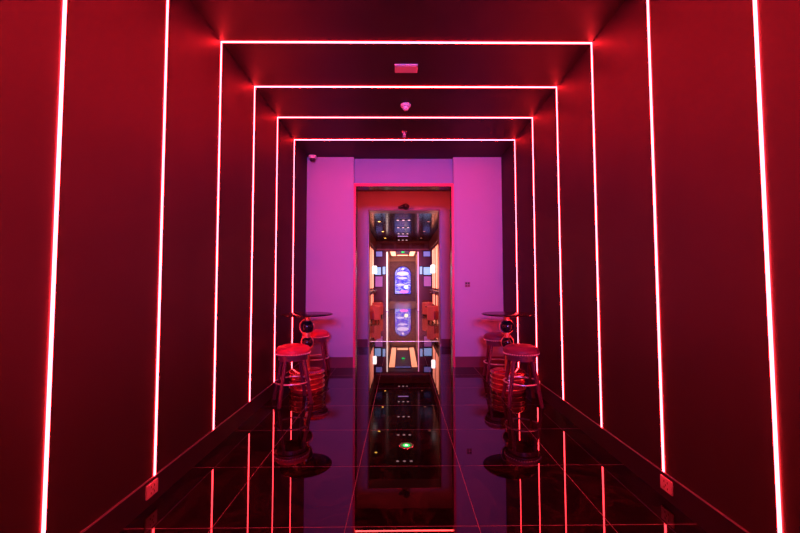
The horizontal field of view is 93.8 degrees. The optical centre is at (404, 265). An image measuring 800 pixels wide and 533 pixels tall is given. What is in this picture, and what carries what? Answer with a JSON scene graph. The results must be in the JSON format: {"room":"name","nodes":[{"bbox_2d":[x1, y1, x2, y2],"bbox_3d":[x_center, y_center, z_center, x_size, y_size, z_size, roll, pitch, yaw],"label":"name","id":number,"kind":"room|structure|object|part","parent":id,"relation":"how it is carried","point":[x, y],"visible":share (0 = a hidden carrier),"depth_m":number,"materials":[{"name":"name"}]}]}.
{"room":"entertainment venue","nodes":[
{"label":"entertainment venue","id":0,"kind":"room"},
{"bbox_2d":[0,0,306,532],"bbox_3d":[-1.867,-0.512,-0.380,0.150,4.136,15.226,0,-3,-1],"label":"wall","id":1,"kind":"structure","parent":0,"point":[102,434],"depth_m":2.44,"materials":[{"name":"red paint"}]},
{"bbox_2d":[41,0,66,532],"bbox_3d":[-1.802,-0.042,1.936,0.021,2.742,0.017,0,-3,-1],"label":"light frame","id":2,"kind":"object","parent":1,"relation":"attached to","point":[49,383],"depth_m":1.93,"materials":[{"name":"white"}]},
{"bbox_2d":[145,478,157,499],"bbox_3d":[-1.800,1.589,2.669,0.014,0.096,0.120,0,-3,-1],"label":"wall socket","id":3,"kind":"object","parent":1,"relation":"attached to","point":[152,488],"visible":1,"depth_m":2.65,"materials":[{"name":"white plastic"}]},
{"bbox_2d":[154,0,168,474],"bbox_3d":[-1.812,-0.264,2.798,0.016,3.549,0.017,0,-3,-1],"label":"light frame","id":4,"kind":"object","parent":1,"relation":"attached to","point":[167,9],"depth_m":2.79,"materials":[{"name":"white plastic"}]},
{"bbox_2d":[80,363,298,532],"bbox_3d":[-1.782,1.462,-0.546,0.008,0.177,15.076,0,-3,-1],"label":"baseboard","id":5,"kind":"structure","parent":1,"relation":"attached to","point":[116,520],"depth_m":2.97,"materials":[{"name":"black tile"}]},
{"bbox_2d":[274,328,274,380],"bbox_3d":[-1.834,1.247,5.287,0.010,0.726,0.017,0,-3,-1],"label":"light frame","id":6,"kind":"object","parent":1,"relation":"attached to","point":[274,328],"depth_m":5.28,"materials":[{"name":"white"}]},
{"bbox_2d":[275,253,275,309],"bbox_3d":[-1.837,0.220,5.334,0.011,0.796,0.017,0,-3,-1],"label":"light frame","id":7,"kind":"object","parent":1,"relation":"attached to","point":[275,253],"depth_m":5.33,"materials":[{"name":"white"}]},
{"bbox_2d":[276,178,276,233],"bbox_3d":[-1.840,-0.862,5.384,0.010,0.797,0.017,0,-3,-1],"label":"light frame","id":8,"kind":"object","parent":1,"relation":"attached to","point":[276,178],"depth_m":5.38,"materials":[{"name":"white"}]},
{"bbox_2d":[292,282,292,335],"bbox_3d":[-1.843,0.706,6.164,0.010,0.868,0.017,0,-3,-1],"label":"light frame","id":9,"kind":"object","parent":1,"relation":"attached to","point":[292,282],"depth_m":6.16,"materials":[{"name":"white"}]},
{"bbox_2d":[293,192,293,245],"bbox_3d":[-1.847,-0.783,6.233,0.010,0.887,0.017,0,-3,-1],"label":"light frame","id":10,"kind":"object","parent":1,"relation":"attached to","point":[293,236],"depth_m":6.22,"materials":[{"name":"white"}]},
{"bbox_2d":[357,190,357,300],"bbox_3d":[-1.215,-0.017,8.362,0.100,3.950,1.974,0,-3,-1],"label":"wall","id":11,"kind":"structure","parent":0,"point":[357,190],"depth_m":9.34,"materials":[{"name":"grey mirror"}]},
{"bbox_2d":[370,231,376,250],"bbox_3d":[-1.917,-1.414,15.480,0.770,0.560,11.370,0,-3,-1],"label":"ceiling","id":12,"kind":"structure","parent":0,"point":[373,242],"depth_m":18.79,"materials":[{"name":"red paint"}]},
{"bbox_2d":[388,254,388,302],"bbox_3d":[-1.337,0.825,27.155,0.100,4.000,11.650,0,-3,-1],"label":"wall","id":13,"kind":"structure","parent":0,"point":[388,254],"depth_m":30.64,"materials":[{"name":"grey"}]},
{"bbox_2d":[389,261,415,300],"bbox_3d":[-0.189,1.093,33.034,2.500,4.000,0.100,0,-3,-1],"label":"wall","id":14,"kind":"structure","parent":0,"point":[393,265],"depth_m":32.97,"materials":[{"name":"brown brick"}]},
{"bbox_2d":[389,256,414,260],"bbox_3d":[-0.193,-0.645,33.004,2.300,0.470,0.120,0,-3,-1],"label":"trim","id":15,"kind":"structure","parent":14,"relation":"attached to","point":[391,258],"depth_m":32.95,"materials":[{"name":"grey"}]},
{"bbox_2d":[394,266,410,293],"bbox_3d":[-0.163,1.244,32.932,1.500,2.510,0.092,0,-3,-1],"label":"stained glass panel","id":16,"kind":"object","parent":14,"relation":"attached to","point":[402,274],"visible":1,"depth_m":32.90,"materials":[{"name":"blue glass"}]},
{"bbox_3d":[-0.164,0.668,32.929,1.040,0.354,0.031,0,-3,-1],"label":"pale glass","id":17,"kind":"part","parent":16,"relation":"part of","materials":[{"name":"white glass"}]},
{"bbox_2d":[388,252,416,255],"bbox_3d":[-0.143,-1.193,27.309,2.500,0.100,11.750,0,-3,-1],"label":"ceiling","id":18,"kind":"structure","parent":0,"point":[397,253],"depth_m":30.22,"materials":[{"name":"grey"}]},
{"bbox_2d":[374,241,431,310],"bbox_3d":[-0.099,0.523,21.223,4.500,4.050,0.250,0,-3,-1],"label":"wall","id":19,"kind":"structure","parent":0,"point":[424,293],"depth_m":21.12,"materials":[{"name":"red"}]},
{"bbox_2d":[374,267,381,274],"bbox_3d":[-1.501,0.284,21.069,0.400,0.480,0.056,0,-3,-1],"label":"wall screen","id":20,"kind":"object","parent":19,"relation":"attached to","point":[378,268],"visible":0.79,"depth_m":21.04,"materials":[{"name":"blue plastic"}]},
{"bbox_2d":[375,276,382,286],"bbox_3d":[-1.440,0.874,21.042,0.460,0.640,0.056,0,-3,-1],"label":"wall screen","id":21,"kind":"object","parent":19,"relation":"attached to","point":[378,279],"visible":1,"depth_m":21.01,"materials":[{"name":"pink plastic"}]},
{"bbox_2d":[376,251,382,256],"bbox_3d":[-1.434,-0.675,21.114,0.400,0.340,0.056,0,-3,-1],"label":"wall screen","id":22,"kind":"object","parent":19,"relation":"attached to","point":[378,253],"visible":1,"depth_m":21.09,"materials":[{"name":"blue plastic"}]},
{"bbox_2d":[382,266,385,274],"bbox_3d":[-1.156,0.254,21.073,0.210,0.480,0.056,0,-3,-1],"label":"wall screen","id":23,"kind":"object","parent":19,"relation":"attached to","point":[383,267],"visible":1,"depth_m":21.05,"materials":[{"name":"glass"}]},
{"bbox_2d":[386,252,387,310],"bbox_3d":[-0.981,0.876,21.019,0.090,3.330,0.110,0,-3,-1],"label":"light strip","id":24,"kind":"object","parent":19,"relation":"attached to","point":[386,252],"visible":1,"depth_m":20.97,"materials":[{"name":"white plastic"}]},
{"bbox_2d":[381,243,393,248],"bbox_3d":[-0.962,-1.125,21.152,0.720,0.300,0.030,0,-3,-1],"label":"panel","id":25,"kind":"object","parent":19,"relation":"attached to","point":[383,245],"visible":1,"depth_m":21.14,"materials":[{"name":"red"}]},
{"bbox_2d":[396,243,408,248],"bbox_3d":[-0.102,-1.126,21.159,0.720,0.300,0.030,0,-3,-1],"label":"panel","id":26,"kind":"object","parent":19,"relation":"attached to","point":[398,245],"visible":1,"depth_m":21.15,"materials":[{"name":"red"}]},
{"bbox_2d":[377,249,428,249],"bbox_3d":[-0.102,-0.937,21.136,2.960,0.080,0.060,0,-3,-1],"label":"trim","id":27,"kind":"structure","parent":19,"relation":"attached to","point":[377,249],"depth_m":21.11,"materials":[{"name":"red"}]},
{"bbox_2d":[412,243,423,248],"bbox_3d":[0.758,-1.128,21.167,0.720,0.300,0.030,0,-3,-1],"label":"panel","id":28,"kind":"object","parent":19,"relation":"attached to","point":[414,245],"visible":1,"depth_m":21.15,"materials":[{"name":"red"}]},
{"bbox_2d":[418,252,418,310],"bbox_3d":[0.764,0.873,21.035,0.065,3.330,0.110,0,-3,-1],"label":"light strip","id":29,"kind":"object","parent":19,"relation":"attached to","point":[418,252],"visible":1,"depth_m":20.99,"materials":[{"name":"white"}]},
{"bbox_2d":[419,266,422,274],"bbox_3d":[0.918,0.249,21.092,0.200,0.480,0.056,0,-3,-1],"label":"wall screen","id":30,"kind":"object","parent":19,"relation":"attached to","point":[420,267],"visible":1,"depth_m":21.06,"materials":[{"name":"grey plastic"}]},
{"bbox_2d":[423,251,430,256],"bbox_3d":[1.251,-0.680,21.138,0.430,0.340,0.056,0,-3,-1],"label":"wall screen","id":31,"kind":"object","parent":19,"relation":"attached to","point":[425,253],"visible":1,"depth_m":21.11,"materials":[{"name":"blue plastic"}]},
{"bbox_2d":[423,276,431,286],"bbox_3d":[1.285,0.858,21.067,0.470,0.620,0.056,0,-3,-1],"label":"wall screen","id":32,"kind":"object","parent":19,"relation":"attached to","point":[427,280],"visible":1,"depth_m":21.04,"materials":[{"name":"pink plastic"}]},
{"bbox_2d":[423,267,431,274],"bbox_3d":[1.284,0.278,21.094,0.490,0.480,0.056,0,-3,-1],"label":"wall screen","id":33,"kind":"object","parent":19,"relation":"attached to","point":[426,270],"visible":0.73,"depth_m":21.06,"materials":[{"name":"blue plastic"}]},
{"bbox_2d":[354,159,452,182],"bbox_3d":[-0.020,-1.824,7.368,1.909,0.511,0.200,0,-3,-1],"label":"wall end header","id":34,"kind":"structure","parent":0,"point":[365,170],"depth_m":7.27,"materials":[{"name":"purple paint"}]},
{"bbox_2d":[357,191,450,338],"bbox_3d":[0.005,-0.015,9.551,4.960,4.050,0.380,0,-3,-1],"label":"wall","id":35,"kind":"structure","parent":0,"point":[367,200],"depth_m":9.40,"materials":[{"name":"red"}]},
{"bbox_2d":[398,203,408,209],"bbox_3d":[-0.023,-1.473,9.308,0.280,0.153,0.241,0,-3,-1],"label":"security camera","id":36,"kind":"object","parent":35,"relation":"attached to","point":[405,206],"visible":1,"depth_m":9.21,"materials":[{"name":"grey plastic"}]},
{"bbox_2d":[357,339,450,346],"bbox_3d":[0.011,1.903,9.267,2.360,0.190,0.012,0,-3,-1],"label":"baseboard","id":37,"kind":"structure","parent":35,"relation":"attached to","point":[360,342],"depth_m":9.26,"materials":[{"name":"tile"}]},
{"bbox_2d":[368,209,440,346],"bbox_3d":[-0.009,0.298,9.534,1.822,3.422,0.405,0,-3,-1],"label":"trim","id":38,"kind":"structure","parent":35,"relation":"attached to","point":[402,210],"depth_m":9.43,"materials":[{"name":"pink metal"}]},
{"bbox_2d":[370,213,437,240],"bbox_3d":[-0.053,-1.702,15.510,4.700,0.130,11.370,0,-3,-1],"label":"ceiling","id":39,"kind":"structure","parent":0,"point":[418,223],"depth_m":15.50,"materials":[{"name":"black"}]},
{"bbox_2d":[358,190,449,190],"bbox_3d":[0.010,-1.988,8.464,2.560,0.110,1.974,0,-3,-1],"label":"ceiling","id":40,"kind":"structure","parent":0,"point":[358,190],"depth_m":9.38,"materials":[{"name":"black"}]},
{"bbox_2d":[306,157,503,356],"bbox_3d":[0.000,-0.090,7.238,3.720,3.986,0.300,0,-3,-1],"label":"wall","id":41,"kind":"structure","parent":0,"point":[478,251],"depth_m":7.10,"materials":[{"name":"paint"}]},
{"bbox_2d":[353,183,454,367],"bbox_3d":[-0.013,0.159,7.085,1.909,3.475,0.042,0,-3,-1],"label":"trim","id":42,"kind":"structure","parent":41,"relation":"attached to","point":[451,185],"depth_m":7.09,"materials":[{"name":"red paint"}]},
{"bbox_2d":[310,356,503,367],"bbox_3d":[0.006,1.796,6.994,3.704,0.195,0.014,0,-3,-1],"label":"baseboard","id":43,"kind":"structure","parent":41,"relation":"attached to","point":[470,361],"depth_m":6.99,"materials":[{"name":"tile"}]},
{"bbox_2d":[191,0,624,158],"bbox_3d":[0.062,-2.504,-0.196,3.720,0.150,15.376,0,-3,-1],"label":"ceiling","id":44,"kind":"structure","parent":0,"point":[264,64],"depth_m":4.13,"materials":[{"name":"red paint"}]},
{"bbox_2d":[294,139,317,155],"bbox_3d":[-1.656,-1.988,6.290,0.385,0.273,0.017,0,-3,-1],"label":"light frame","id":45,"kind":"object","parent":44,"relation":"attached to","point":[294,139],"depth_m":6.29,"materials":[{"name":"white"}]},
{"bbox_2d":[309,155,316,161],"bbox_3d":[-1.743,-2.032,7.090,0.144,0.120,0.144,0,-3,-1],"label":"dome camera","id":46,"kind":"object","parent":44,"relation":"attached to","point":[312,158],"visible":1,"depth_m":7.04,"materials":[{"name":"white plastic"}]},
{"bbox_2d":[277,117,532,158],"bbox_3d":[0.012,-1.861,5.447,3.714,0.609,0.017,0,-3,-1],"label":"light frame","id":47,"kind":"object","parent":44,"relation":"attached to","point":[400,117],"depth_m":5.45,"materials":[{"name":"white plastic"}]},
{"bbox_2d":[401,102,410,110],"bbox_3d":[0.015,-2.145,5.075,0.136,0.080,0.136,0,-3,-1],"label":"smoke detector","id":48,"kind":"object","parent":44,"relation":"attached to","point":[405,106],"visible":1,"depth_m":5.04,"materials":[{"name":"white plastic"}]},
{"bbox_2d":[249,86,563,400],"bbox_3d":[0.024,-0.309,4.522,3.724,3.803,0.017,0,-3,-1],"label":"light frame","id":49,"kind":"object","parent":44,"relation":"attached to","point":[254,86],"visible":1,"depth_m":4.57,"materials":[{"name":"white"}]},
{"bbox_2d":[395,64,417,72],"bbox_3d":[0.018,-2.218,4.207,0.256,0.015,0.160,0,-3,-1],"label":"ceiling speaker","id":50,"kind":"object","parent":44,"relation":"attached to","point":[399,68],"visible":1,"depth_m":4.19,"materials":[{"name":"white plastic"}]},
{"bbox_2d":[396,66,415,71],"bbox_3d":[0.018,-2.212,4.207,0.220,0.004,0.124,0,-3,-1],"label":"grille","id":51,"kind":"object","parent":50,"relation":"attached to","point":[398,68],"depth_m":4.20,"materials":[{"name":"white plastic"}]},
{"bbox_2d":[213,41,601,428],"bbox_3d":[0.032,-0.349,3.671,3.724,3.803,0.017,0,-3,-1],"label":"light frame","id":52,"kind":"object","parent":44,"relation":"attached to","point":[221,41],"visible":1,"depth_m":3.71,"materials":[{"name":"white"}]},
{"bbox_2d":[119,301,706,532],"bbox_3d":[-0.042,2.199,12.512,8.000,0.100,41.200,0,-3,-1],"label":"floor","id":53,"kind":"structure","parent":0,"point":[336,463],"depth_m":3.20,"materials":[{"name":"black tile"}]},
{"bbox_2d":[272,343,313,408],"bbox_3d":[-1.488,1.425,4.987,0.469,0.764,0.469,1,-3,-27],"label":"bar stool","id":54,"kind":"object","parent":53,"relation":"on","point":[291,352],"visible":1,"depth_m":4.87,"materials":[{"name":"red leather"}]},
{"bbox_3d":[-1.699,1.494,5.050,0.169,0.610,0.041,-1,-3,17],"label":"leg","id":55,"kind":"part","parent":54,"relation":"part of","materials":[{"name":"red wood"}]},
{"bbox_3d":[-1.554,1.481,4.773,0.041,0.610,0.169,-1,-3,17],"label":"leg","id":56,"kind":"part","parent":54,"relation":"part of","materials":[{"name":"red wood"}]},
{"bbox_2d":[275,343,310,355],"bbox_3d":[-1.489,1.105,5.001,0.460,0.124,0.460,1,-3,-27],"label":"seat cushion","id":57,"kind":"object","parent":54,"relation":"on","point":[291,349],"depth_m":4.85,"materials":[{"name":"red leather"}]},
{"bbox_3d":[-1.489,1.153,4.999,0.469,0.021,0.469,1,-3,-27],"label":"nail trim","id":58,"kind":"part","parent":54,"relation":"part of","materials":[{"name":"gold metal"}]},
{"bbox_3d":[-1.422,1.500,5.194,0.041,0.610,0.169,-1,-3,17],"label":"leg","id":59,"kind":"part","parent":54,"relation":"part of","materials":[{"name":"red wood"}]},
{"bbox_3d":[-1.278,1.487,4.917,0.169,0.610,0.041,-1,-3,17],"label":"leg","id":60,"kind":"part","parent":54,"relation":"part of","materials":[{"name":"red wood"}]},
{"bbox_2d":[282,312,332,393],"bbox_3d":[-1.457,1.274,5.604,0.748,1.118,0.748,-2,-3,39],"label":"bar table","id":61,"kind":"object","parent":53,"relation":"on","point":[316,374],"visible":0.85,"depth_m":5.50,"materials":[{"name":"black"}]},
{"bbox_3d":[-1.457,1.388,5.599,0.082,0.350,0.082,-1,-3,13],"label":"post","id":62,"kind":"part","parent":61,"relation":"part of","materials":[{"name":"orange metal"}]},
{"bbox_2d":[302,329,329,375],"bbox_3d":[-1.555,1.497,6.544,0.469,0.764,0.469,0,-3,-6],"label":"bar stool","id":63,"kind":"object","parent":53,"relation":"on","point":[320,336],"visible":0.66,"depth_m":6.41,"materials":[{"name":"red leather"}]},
{"bbox_2d":[302,329,328,337],"bbox_3d":[-1.556,1.177,6.559,0.460,0.124,0.460,0,-3,-6],"label":"seat cushion","id":64,"kind":"object","parent":63,"relation":"on","point":[317,333],"depth_m":6.41,"materials":[{"name":"red leather"}]},
{"bbox_3d":[-1.385,1.556,6.401,0.169,0.610,0.041,-2,-3,39],"label":"leg","id":65,"kind":"part","parent":63,"relation":"part of","materials":[{"name":"red wood"}]},
{"bbox_3d":[-1.415,1.570,6.712,0.041,0.610,0.169,-2,-3,39],"label":"leg","id":66,"kind":"part","parent":63,"relation":"part of","materials":[{"name":"red wood"}]},
{"bbox_2d":[370,244,373,304],"bbox_3d":[-1.647,0.679,17.674,0.101,3.420,3.800,0,-3,-1],"label":"wall","id":67,"kind":"structure","parent":53,"relation":"on","point":[372,248],"depth_m":18.17,"materials":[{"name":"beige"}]},
{"bbox_2d":[373,266,376,273],"bbox_3d":[-1.516,0.192,18.849,0.225,0.380,0.190,0,-3,-1],"label":"wall lamp","id":68,"kind":"object","parent":67,"relation":"attached to","point":[374,267],"visible":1,"depth_m":18.77,"materials":[{"name":"white glass"}]},
{"bbox_2d":[370,305,380,322],"bbox_3d":[-1.228,1.949,15.239,0.508,0.664,0.600,1,-3,-30],"label":"armchair","id":69,"kind":"object","parent":53,"relation":"on","point":[375,310],"visible":0.82,"depth_m":15.02,"materials":[{"name":"red leather"}]},
{"bbox_3d":[-1.267,2.001,15.213,0.416,0.310,0.416,1,-3,-30],"label":"seat","id":70,"kind":"part","parent":69,"relation":"part of","materials":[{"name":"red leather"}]},
{"bbox_2d":[373,302,382,316],"bbox_3d":[-1.269,2.062,17.686,0.508,0.664,0.600,1,-3,-30],"label":"armchair","id":71,"kind":"object","parent":53,"relation":"on","point":[374,303],"visible":0.47,"depth_m":17.54,"materials":[{"name":"red leather"}]},
{"bbox_2d":[370,341,411,341],"bbox_3d":[0.004,2.041,10.117,4.400,0.014,0.044,0,-3,-1],"label":"floor light line","id":72,"kind":"object","parent":53,"relation":"on","point":[370,341],"visible":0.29,"depth_m":10.09,"materials":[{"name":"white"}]},
{"bbox_2d":[399,442,413,448],"bbox_3d":[0.017,1.736,3.624,0.144,0.004,0.144,0,-3,-1],"label":"marker light","id":73,"kind":"object","parent":53,"relation":"on","point":[405,445],"visible":1,"depth_m":3.62,"materials":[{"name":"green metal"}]},
{"bbox_2d":[422,302,431,315],"bbox_3d":[1.090,2.064,17.857,0.508,0.664,0.600,-2,-3,29],"label":"armchair","id":74,"kind":"object","parent":53,"relation":"on","point":[424,309],"visible":0.68,"depth_m":17.66,"materials":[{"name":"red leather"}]},
{"bbox_2d":[427,305,438,322],"bbox_3d":[1.155,1.934,15.061,0.508,0.664,0.600,-2,-3,29],"label":"armchair","id":75,"kind":"object","parent":53,"relation":"on","point":[432,310],"visible":0.89,"depth_m":14.84,"materials":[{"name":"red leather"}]},
{"bbox_3d":[1.195,1.986,15.036,0.416,0.310,0.416,-2,-3,29],"label":"seat","id":76,"kind":"part","parent":75,"relation":"part of","materials":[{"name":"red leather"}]},
{"bbox_2d":[432,242,437,304],"bbox_3d":[1.512,0.672,17.702,0.101,3.420,3.800,0,-3,-1],"label":"wall","id":77,"kind":"structure","parent":53,"relation":"on","point":[436,244],"depth_m":17.74,"materials":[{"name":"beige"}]},
{"bbox_2d":[431,265,434,272],"bbox_3d":[1.367,0.142,17.925,0.225,0.380,0.190,0,-3,-1],"label":"wall lamp","id":78,"kind":"object","parent":77,"relation":"attached to","point":[432,266],"visible":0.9,"depth_m":17.85,"materials":[{"name":"silver metal"}]},
{"bbox_2d":[428,289,437,293],"bbox_3d":[1.386,1.106,15.278,0.200,0.170,8.600,0,-3,-1],"label":"bar ledge","id":79,"kind":"object","parent":77,"relation":"attached to","point":[430,290],"visible":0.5,"depth_m":17.18,"materials":[{"name":"black wood"}]},
{"bbox_2d":[482,332,511,382],"bbox_3d":[1.529,1.470,6.133,0.469,0.764,0.469,0,-3,4],"label":"bar stool","id":80,"kind":"object","parent":53,"relation":"on","point":[492,339],"visible":0.64,"depth_m":6.00,"materials":[{"name":"pink leather"}]},
{"bbox_3d":[1.385,1.544,6.297,0.041,0.610,0.169,2,-3,-40],"label":"leg","id":81,"kind":"part","parent":80,"relation":"part of","materials":[{"name":"red wood"}]},
{"bbox_3d":[1.361,1.530,5.986,0.169,0.610,0.041,2,-3,-40],"label":"leg","id":82,"kind":"part","parent":80,"relation":"part of","materials":[{"name":"red wood"}]},
{"bbox_2d":[483,332,511,341],"bbox_3d":[1.528,1.150,6.147,0.460,0.124,0.460,0,-3,4],"label":"seat cushion","id":83,"kind":"object","parent":80,"relation":"on","point":[490,336],"depth_m":6.00,"materials":[{"name":"red leather"}]},
{"bbox_2d":[481,311,532,393],"bbox_3d":[1.528,1.264,5.561,0.748,1.118,0.748,2,-3,-40],"label":"bar table","id":84,"kind":"object","parent":53,"relation":"on","point":[497,375],"visible":0.84,"depth_m":5.47,"materials":[{"name":"black"}]},
{"bbox_2d":[501,343,544,408],"bbox_3d":[1.536,1.414,4.929,0.469,0.764,0.469,0,-3,4],"label":"bar stool","id":85,"kind":"object","parent":53,"relation":"on","point":[514,352],"visible":1,"depth_m":4.79,"materials":[{"name":"pink leather"}]},
{"bbox_3d":[1.392,1.488,5.092,0.041,0.610,0.169,2,-3,-41],"label":"leg","id":86,"kind":"part","parent":85,"relation":"part of","materials":[{"name":"red wood"}]},
{"bbox_3d":[1.370,1.474,4.781,0.169,0.610,0.041,2,-3,-41],"label":"leg","id":87,"kind":"part","parent":85,"relation":"part of","materials":[{"name":"red wood"}]},
{"bbox_2d":[503,343,538,356],"bbox_3d":[1.536,1.094,4.944,0.460,0.124,0.460,0,-3,4],"label":"seat cushion","id":88,"kind":"object","parent":85,"relation":"on","point":[514,349],"depth_m":4.79,"materials":[{"name":"red leather"}]},
{"bbox_3d":[1.536,1.142,4.941,0.469,0.021,0.469,0,-3,4],"label":"nail trim","id":89,"kind":"part","parent":85,"relation":"part of","materials":[{"name":"gold metal"}]},
{"bbox_3d":[1.703,1.486,5.071,0.169,0.610,0.041,2,-3,-41],"label":"leg","id":90,"kind":"part","parent":85,"relation":"part of","materials":[{"name":"red wood"}]},
{"bbox_3d":[1.681,1.472,4.760,0.041,0.610,0.169,2,-3,-41],"label":"leg","id":91,"kind":"part","parent":85,"relation":"part of","materials":[{"name":"red wood"}]},
{"bbox_2d":[415,252,417,302],"bbox_3d":[1.063,0.820,27.177,0.100,4.000,11.650,0,-3,-1],"label":"wall","id":92,"kind":"structure","parent":0,"point":[416,256],"depth_m":30.77,"materials":[{"name":"grey"}]},
{"bbox_2d":[429,229,437,249],"bbox_3d":[1.813,-1.422,15.514,0.770,0.560,11.370,0,-3,-1],"label":"ceiling","id":93,"kind":"structure","parent":0,"point":[434,239],"depth_m":18.19,"materials":[{"name":"red"}]},
{"bbox_2d":[501,0,799,532],"bbox_3d":[2.003,-0.520,-0.346,0.150,4.136,15.226,0,-3,-1],"label":"wall","id":94,"kind":"structure","parent":0,"point":[717,401],"depth_m":2.62,"materials":[{"name":"red paint"}]},
{"bbox_2d":[515,169,515,205],"bbox_3d":[1.861,-1.318,6.291,0.010,0.611,0.017,0,-3,-1],"label":"light frame","id":95,"kind":"object","parent":94,"relation":"attached to","point":[515,169],"depth_m":6.28,"materials":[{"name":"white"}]},
{"bbox_2d":[516,230,516,266],"bbox_3d":[1.864,-0.292,6.243,0.010,0.602,0.017,0,-3,-1],"label":"light frame","id":96,"kind":"object","parent":94,"relation":"attached to","point":[516,230],"depth_m":6.24,"materials":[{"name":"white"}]},
{"bbox_2d":[533,159,533,199],"bbox_3d":[1.868,-1.254,5.435,0.011,0.587,0.017,0,-3,-1],"label":"light frame","id":97,"kind":"object","parent":94,"relation":"attached to","point":[533,159],"depth_m":5.43,"materials":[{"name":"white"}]},
{"bbox_2d":[534,213,534,253],"bbox_3d":[1.870,-0.468,5.399,0.011,0.579,0.017,0,-3,-1],"label":"light frame","id":98,"kind":"object","parent":94,"relation":"attached to","point":[534,213],"depth_m":5.39,"materials":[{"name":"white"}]},
{"bbox_2d":[535,266,535,306],"bbox_3d":[1.873,0.293,5.364,0.011,0.571,0.017,0,-3,-1],"label":"light frame","id":99,"kind":"object","parent":94,"relation":"attached to","point":[535,266],"depth_m":5.36,"materials":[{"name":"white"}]},
{"bbox_2d":[504,360,748,532],"bbox_3d":[1.929,1.454,-0.512,0.008,0.177,15.076,0,-3,-1],"label":"baseboard","id":100,"kind":"structure","parent":94,"relation":"attached to","point":[699,512],"depth_m":2.94,"materials":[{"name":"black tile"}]},
{"bbox_2d":[647,0,664,471],"bbox_3d":[1.891,-0.278,2.832,0.017,3.570,0.017,0,-3,-1],"label":"light frame","id":101,"kind":"object","parent":94,"relation":"attached to","point":[656,262],"depth_m":2.83,"materials":[{"name":"white"}]},
{"bbox_2d":[660,474,672,495],"bbox_3d":[1.890,1.581,2.702,0.014,0.096,0.120,0,-3,-1],"label":"wall socket","id":102,"kind":"object","parent":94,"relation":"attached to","point":[666,484],"visible":1,"depth_m":2.69,"materials":[{"name":"white plastic"}]},
{"bbox_2d":[753,0,781,532],"bbox_3d":[1.897,-0.043,1.969,0.022,2.788,0.017,0,-3,-1],"label":"light frame","id":103,"kind":"object","parent":94,"relation":"attached to","point":[773,398],"depth_m":1.96,"materials":[{"name":"white"}]}
]}

